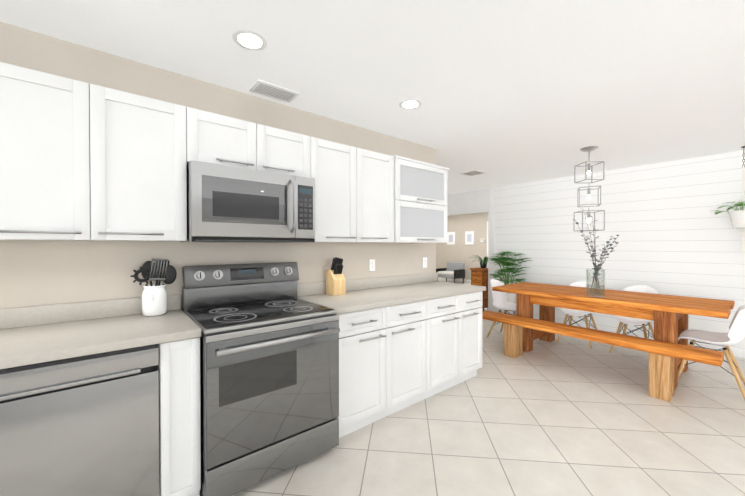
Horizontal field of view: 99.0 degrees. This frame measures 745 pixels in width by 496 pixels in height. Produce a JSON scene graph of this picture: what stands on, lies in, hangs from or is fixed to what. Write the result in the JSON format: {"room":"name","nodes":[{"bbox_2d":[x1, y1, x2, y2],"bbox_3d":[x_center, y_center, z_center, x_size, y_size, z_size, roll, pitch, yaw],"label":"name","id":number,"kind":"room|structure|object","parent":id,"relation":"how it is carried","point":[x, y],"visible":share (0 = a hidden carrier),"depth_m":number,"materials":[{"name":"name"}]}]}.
{"room":"kitchen","nodes":[
{"label":"kitchen","id":0,"kind":"room"},
{"bbox_2d":[0,22,435,309],"bbox_3d":[-2.042,0.093,1.535,7.080,2.450,0.120,0,1,-39],"label":"wall","id":1,"kind":"structure","parent":0,"point":[40,272],"depth_m":2.00,"materials":[{"name":"beige paint"}]},
{"bbox_2d":[0,62,191,240],"bbox_3d":[-1.518,-0.426,1.667,0.900,0.771,0.321,0,1,-39],"label":"upper cabinet","id":2,"kind":"object","parent":1,"relation":"attached to","point":[81,161],"depth_m":1.56,"materials":[{"name":"white wood"}]},
{"bbox_2d":[0,273,437,328],"bbox_3d":[-1.074,0.349,2.228,4.705,0.100,0.022,0,1,-39],"label":"backsplash","id":3,"kind":"structure","parent":1,"relation":"attached to","point":[79,311],"depth_m":1.84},
{"bbox_2d":[188,107,311,177],"bbox_3d":[-0.860,-0.659,2.200,0.792,0.316,0.321,0,1,-39],"label":"upper cabinet","id":4,"kind":"object","parent":1,"relation":"attached to","point":[214,138],"depth_m":2.04,"materials":[{"name":"white wood"}]},
{"bbox_2d":[180,160,314,242],"bbox_3d":[-0.817,-0.266,2.151,0.778,0.456,0.456,0,1,-39],"label":"microwave","id":5,"kind":"object","parent":4,"relation":"attached to","point":[228,204],"visible":1,"depth_m":1.96,"materials":[{"name":"silver metal"}]},
{"bbox_2d":[312,137,399,242],"bbox_3d":[-0.220,-0.438,2.708,0.833,0.775,0.344,0,1,-39],"label":"upper cabinet","id":6,"kind":"object","parent":1,"relation":"attached to","point":[357,190],"depth_m":2.58,"materials":[{"name":"white wood"}]},
{"bbox_2d":[369,259,374,270],"bbox_3d":[-0.002,0.169,3.109,0.072,0.116,0.008,0,1,-39],"label":"electrical outlet","id":7,"kind":"object","parent":1,"relation":"attached to","point":[371,264],"visible":1,"depth_m":3.10,"materials":[{"name":"white plastic"}]},
{"bbox_2d":[384,156,447,242],"bbox_3d":[0.364,-0.442,3.182,0.792,0.775,0.344,0,1,-39],"label":"upper cabinet","id":8,"kind":"object","parent":1,"relation":"attached to","point":[423,185],"depth_m":3.07,"materials":[{"name":"white wood"}]},
{"bbox_2d":[423,257,426,267],"bbox_3d":[0.594,0.165,3.594,0.072,0.116,0.008,0,1,-39],"label":"electrical outlet","id":9,"kind":"object","parent":1,"relation":"attached to","point":[424,262],"visible":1,"depth_m":3.59,"materials":[{"name":"white plastic"}]},
{"bbox_2d":[0,0,744,194],"bbox_3d":[0.966,-1.198,3.325,14.020,0.100,13.120,0,1,-39],"label":"ceiling","id":10,"kind":"structure","parent":0,"point":[508,92],"depth_m":1.97,"materials":[{"name":"paint"}]},
{"bbox_2d":[232,30,266,50],"bbox_3d":[-0.669,-1.131,1.738,0.180,0.003,0.180,0,1,-39],"label":"recessed light","id":11,"kind":"object","parent":10,"relation":"in","point":[249,40],"visible":1,"depth_m":1.73,"materials":[{"name":"white"}]},
{"bbox_2d":[249,79,299,102],"bbox_3d":[-0.710,-1.133,2.311,0.310,0.010,0.190,0,1,-39],"label":"ceiling vent","id":12,"kind":"object","parent":10,"relation":"in","point":[261,87],"visible":1,"depth_m":2.29,"materials":[{"name":"white metal"}]},
{"bbox_2d":[399,99,421,108],"bbox_3d":[0.300,-1.139,2.526,0.180,0.003,0.180,0,1,-39],"label":"recessed light","id":13,"kind":"object","parent":10,"relation":"in","point":[408,104],"visible":1,"depth_m":2.52,"materials":[{"name":"white"}]},
{"bbox_2d":[460,170,485,175],"bbox_3d":[1.556,-1.156,4.913,0.280,0.010,0.280,0,1,-39],"label":"ceiling vent","id":14,"kind":"object","parent":10,"relation":"in","point":[473,173],"visible":1,"depth_m":4.91,"materials":[{"name":"white metal"}]},
{"bbox_2d":[573,146,604,230],"bbox_3d":[2.501,-0.673,3.675,0.253,0.954,0.253,0,1,15],"label":"pendant light","id":15,"kind":"object","parent":10,"relation":"hanging from","point":[588,149],"visible":0.96,"depth_m":3.66,"materials":[{"name":"silver metal"}]},
{"bbox_2d":[715,146,744,258],"bbox_3d":[4.205,-0.510,3.578,0.420,1.279,0.542,0,1,-39],"label":"hanging plant","id":16,"kind":"object","parent":10,"relation":"hanging from","point":[737,218],"visible":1,"depth_m":3.60,"materials":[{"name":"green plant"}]},
{"bbox_2d":[436,212,487,279],"bbox_3d":[6.359,0.038,7.720,0.120,2.450,13.120,0,1,-39],"label":"wall","id":17,"kind":"structure","parent":0,"point":[459,251],"depth_m":11.36,"materials":[{"name":"beige paint"}]},
{"bbox_2d":[447,232,454,244],"bbox_3d":[2.922,-0.358,11.824,0.026,0.490,0.370,0,1,-39],"label":"picture","id":18,"kind":"object","parent":17,"relation":"attached to","point":[450,238],"visible":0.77,"depth_m":11.81,"materials":[{"name":"white"}]},
{"bbox_2d":[438,277,470,282],"bbox_3d":[3.045,1.173,11.698,0.015,0.110,2.538,0,1,-39],"label":"baseboard","id":19,"kind":"structure","parent":17,"relation":"attached to","point":[458,280],"depth_m":11.65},
{"bbox_2d":[465,231,473,244],"bbox_3d":[3.422,-0.353,11.209,0.026,0.490,0.365,0,1,-39],"label":"picture","id":20,"kind":"object","parent":17,"relation":"attached to","point":[469,237],"visible":0.96,"depth_m":11.20,"materials":[{"name":"white"}]},
{"bbox_2d":[487,221,487,267],"bbox_3d":[4.185,0.171,10.230,0.086,2.140,1.135,0,1,-39],"label":"door frame","id":21,"kind":"structure","parent":17,"relation":"attached to","point":[487,242],"depth_m":10.65,"materials":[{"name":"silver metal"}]},
{"bbox_2d":[447,189,487,215],"bbox_3d":[0.785,-0.967,8.258,0.120,0.450,5.000,0,1,-39],"label":"wall","id":22,"kind":"structure","parent":0,"point":[471,202],"depth_m":6.66,"materials":[{"name":"white paint"}]},
{"bbox_2d":[199,280,744,495],"bbox_3d":[0.966,1.352,3.347,14.020,0.100,13.120,0,1,-39],"label":"floor","id":23,"kind":"structure","parent":0,"point":[567,416],"depth_m":2.20,"materials":[{"name":"tile"}]},
{"bbox_2d":[0,344,159,495],"bbox_3d":[-1.432,0.883,1.499,0.663,0.867,0.587,0,1,-39],"label":"dishwasher","id":24,"kind":"object","parent":23,"relation":"on","point":[87,425],"visible":0.85,"depth_m":1.33,"materials":[{"name":"grey metal"}]},
{"bbox_2d":[0,309,200,368],"bbox_3d":[-1.881,0.429,1.174,2.120,0.040,0.641,0,1,-39],"label":"countertop","id":25,"kind":"structure","parent":24,"relation":"on","point":[23,345],"depth_m":1.48,"materials":[{"name":"beige stone"}]},
{"bbox_2d":[130,258,176,315],"bbox_3d":[-1.311,0.230,1.913,0.233,0.343,0.135,0,1,-39],"label":"utensil crock","id":26,"kind":"object","parent":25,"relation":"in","point":[154,296],"visible":1,"depth_m":1.89,"materials":[{"name":"white ceramic"}]},
{"bbox_2d":[182,262,339,495],"bbox_3d":[-0.711,0.714,2.043,0.780,1.199,0.757,0,1,-39],"label":"range","id":27,"kind":"object","parent":23,"relation":"on","point":[269,373],"visible":1,"depth_m":1.81,"materials":[{"name":"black metal"}]},
{"bbox_2d":[335,301,431,437],"bbox_3d":[-0.069,0.872,2.666,0.976,0.869,0.618,0,1,-39],"label":"base cabinet","id":28,"kind":"object","parent":23,"relation":"on","point":[405,341],"depth_m":2.39,"materials":[{"name":"white wood"}]},
{"bbox_2d":[298,281,485,316],"bbox_3d":[0.253,0.413,2.908,1.800,0.040,0.641,0,1,-39],"label":"countertop","id":29,"kind":"structure","parent":28,"relation":"on","point":[353,300],"depth_m":2.65,"materials":[{"name":"beige stone"}]},
{"bbox_2d":[326,257,344,295],"bbox_3d":[-0.310,0.235,2.712,0.116,0.319,0.131,0,1,-39],"label":"knife block","id":30,"kind":"object","parent":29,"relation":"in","point":[335,281],"visible":1,"depth_m":2.68,"materials":[{"name":"brown wood"}]},
{"bbox_2d":[432,293,463,395],"bbox_3d":[0.441,0.868,3.080,0.575,0.869,0.618,0,1,-39],"label":"base cabinet","id":31,"kind":"object","parent":23,"relation":"on","point":[447,312],"depth_m":2.89,"materials":[{"name":"white wood"}]},
{"bbox_2d":[436,262,464,283],"bbox_3d":[2.752,0.873,11.162,0.675,0.719,0.830,0,1,-39],"label":"armchair","id":32,"kind":"object","parent":23,"relation":"on","point":[454,270],"visible":0.92,"depth_m":11.06,"materials":[{"name":"grey fabric"}]},
{"bbox_2d":[464,293,482,380],"bbox_3d":[0.748,0.866,3.330,0.454,0.869,0.618,0,1,-39],"label":"base cabinet","id":33,"kind":"object","parent":23,"relation":"on","point":[473,302],"depth_m":3.14,"materials":[{"name":"white wood"}]},
{"bbox_2d":[470,267,487,311],"bbox_3d":[2.224,0.844,6.531,0.324,0.860,0.320,0,1,-39],"label":"console table","id":34,"kind":"object","parent":23,"relation":"on","point":[479,276],"visible":0.35,"depth_m":6.40,"materials":[{"name":"brown wood"}]},
{"bbox_2d":[469,255,487,267],"bbox_3d":[2.241,0.275,6.601,0.722,0.274,0.495,0,1,-39],"label":"potted plant","id":35,"kind":"object","parent":34,"relation":"on","point":[483,262],"visible":0.79,"depth_m":6.47,"materials":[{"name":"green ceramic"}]},
{"bbox_2d":[487,279,515,337],"bbox_3d":[1.946,0.881,4.556,0.474,0.829,0.511,0,1,-39],"label":"chair","id":36,"kind":"object","parent":23,"relation":"on","point":[502,301],"visible":0.65,"depth_m":4.71,"materials":[{"name":"white plastic"}]},
{"bbox_2d":[489,251,531,314],"bbox_3d":[2.394,0.671,5.597,0.698,1.220,0.833,0,1,-39],"label":"palm plant","id":37,"kind":"object","parent":23,"relation":"on","point":[501,259],"visible":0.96,"depth_m":5.54,"materials":[{"name":"green plant"}]},
{"bbox_2d":[557,280,597,347],"bbox_3d":[2.864,0.882,4.404,0.513,0.829,0.474,0,1,-39],"label":"chair","id":38,"kind":"object","parent":23,"relation":"on","point":[572,312],"visible":0.35,"depth_m":4.37,"materials":[{"name":"white plastic"}]},
{"bbox_2d":[482,311,723,401],"bbox_3d":[2.108,1.074,3.358,0.280,0.455,2.140,0,1,-39],"label":"bench","id":39,"kind":"object","parent":23,"relation":"on","point":[662,355],"visible":0.96,"depth_m":2.89,"materials":[{"name":"brown wood"}]},
{"bbox_2d":[492,282,734,389],"bbox_3d":[2.607,0.911,3.718,0.920,0.775,2.110,0,1,-39],"label":"dining table","id":40,"kind":"object","parent":23,"relation":"on","point":[667,315],"visible":0.75,"depth_m":3.36,"materials":[{"name":"brown wood"}]},
{"bbox_2d":[572,210,618,297],"bbox_3d":[2.378,0.046,3.401,0.366,0.958,0.405,0,1,-39],"label":"vase","id":41,"kind":"object","parent":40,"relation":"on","point":[595,274],"visible":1,"depth_m":3.42,"materials":[{"name":"clear glass"}]},
{"bbox_2d":[609,285,658,355],"bbox_3d":[3.256,0.886,3.923,0.511,0.829,0.474,0,1,-39],"label":"chair","id":42,"kind":"object","parent":23,"relation":"on","point":[636,321],"visible":0.48,"depth_m":3.92,"materials":[{"name":"white plastic"}]},
{"bbox_2d":[677,305,744,399],"bbox_3d":[3.214,0.894,2.999,0.474,0.829,0.508,0,1,-39],"label":"chair","id":43,"kind":"object","parent":23,"relation":"on","point":[735,335],"visible":0.98,"depth_m":2.96,"materials":[{"name":"white plastic"}]},
{"bbox_2d":[493,150,744,348],"bbox_3d":[4.885,0.078,3.223,0.120,2.450,8.000,0,1,-39],"label":"wall","id":44,"kind":"structure","parent":0,"point":[677,236],"depth_m":4.49,"materials":[{"name":"paint"}]},
{"bbox_2d":[488,188,493,310],"bbox_3d":[2.386,0.051,6.298,0.156,2.449,0.115,0,1,-39],"label":"trim","id":45,"kind":"structure","parent":44,"relation":"attached to","point":[490,231],"depth_m":6.25,"materials":[{"name":"white wood"}]},
{"bbox_2d":[489,307,744,357],"bbox_3d":[4.786,1.248,3.246,0.015,0.110,7.845,0,1,-39],"label":"baseboard","id":46,"kind":"structure","parent":44,"relation":"attached to","point":[738,352],"depth_m":4.56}
]}

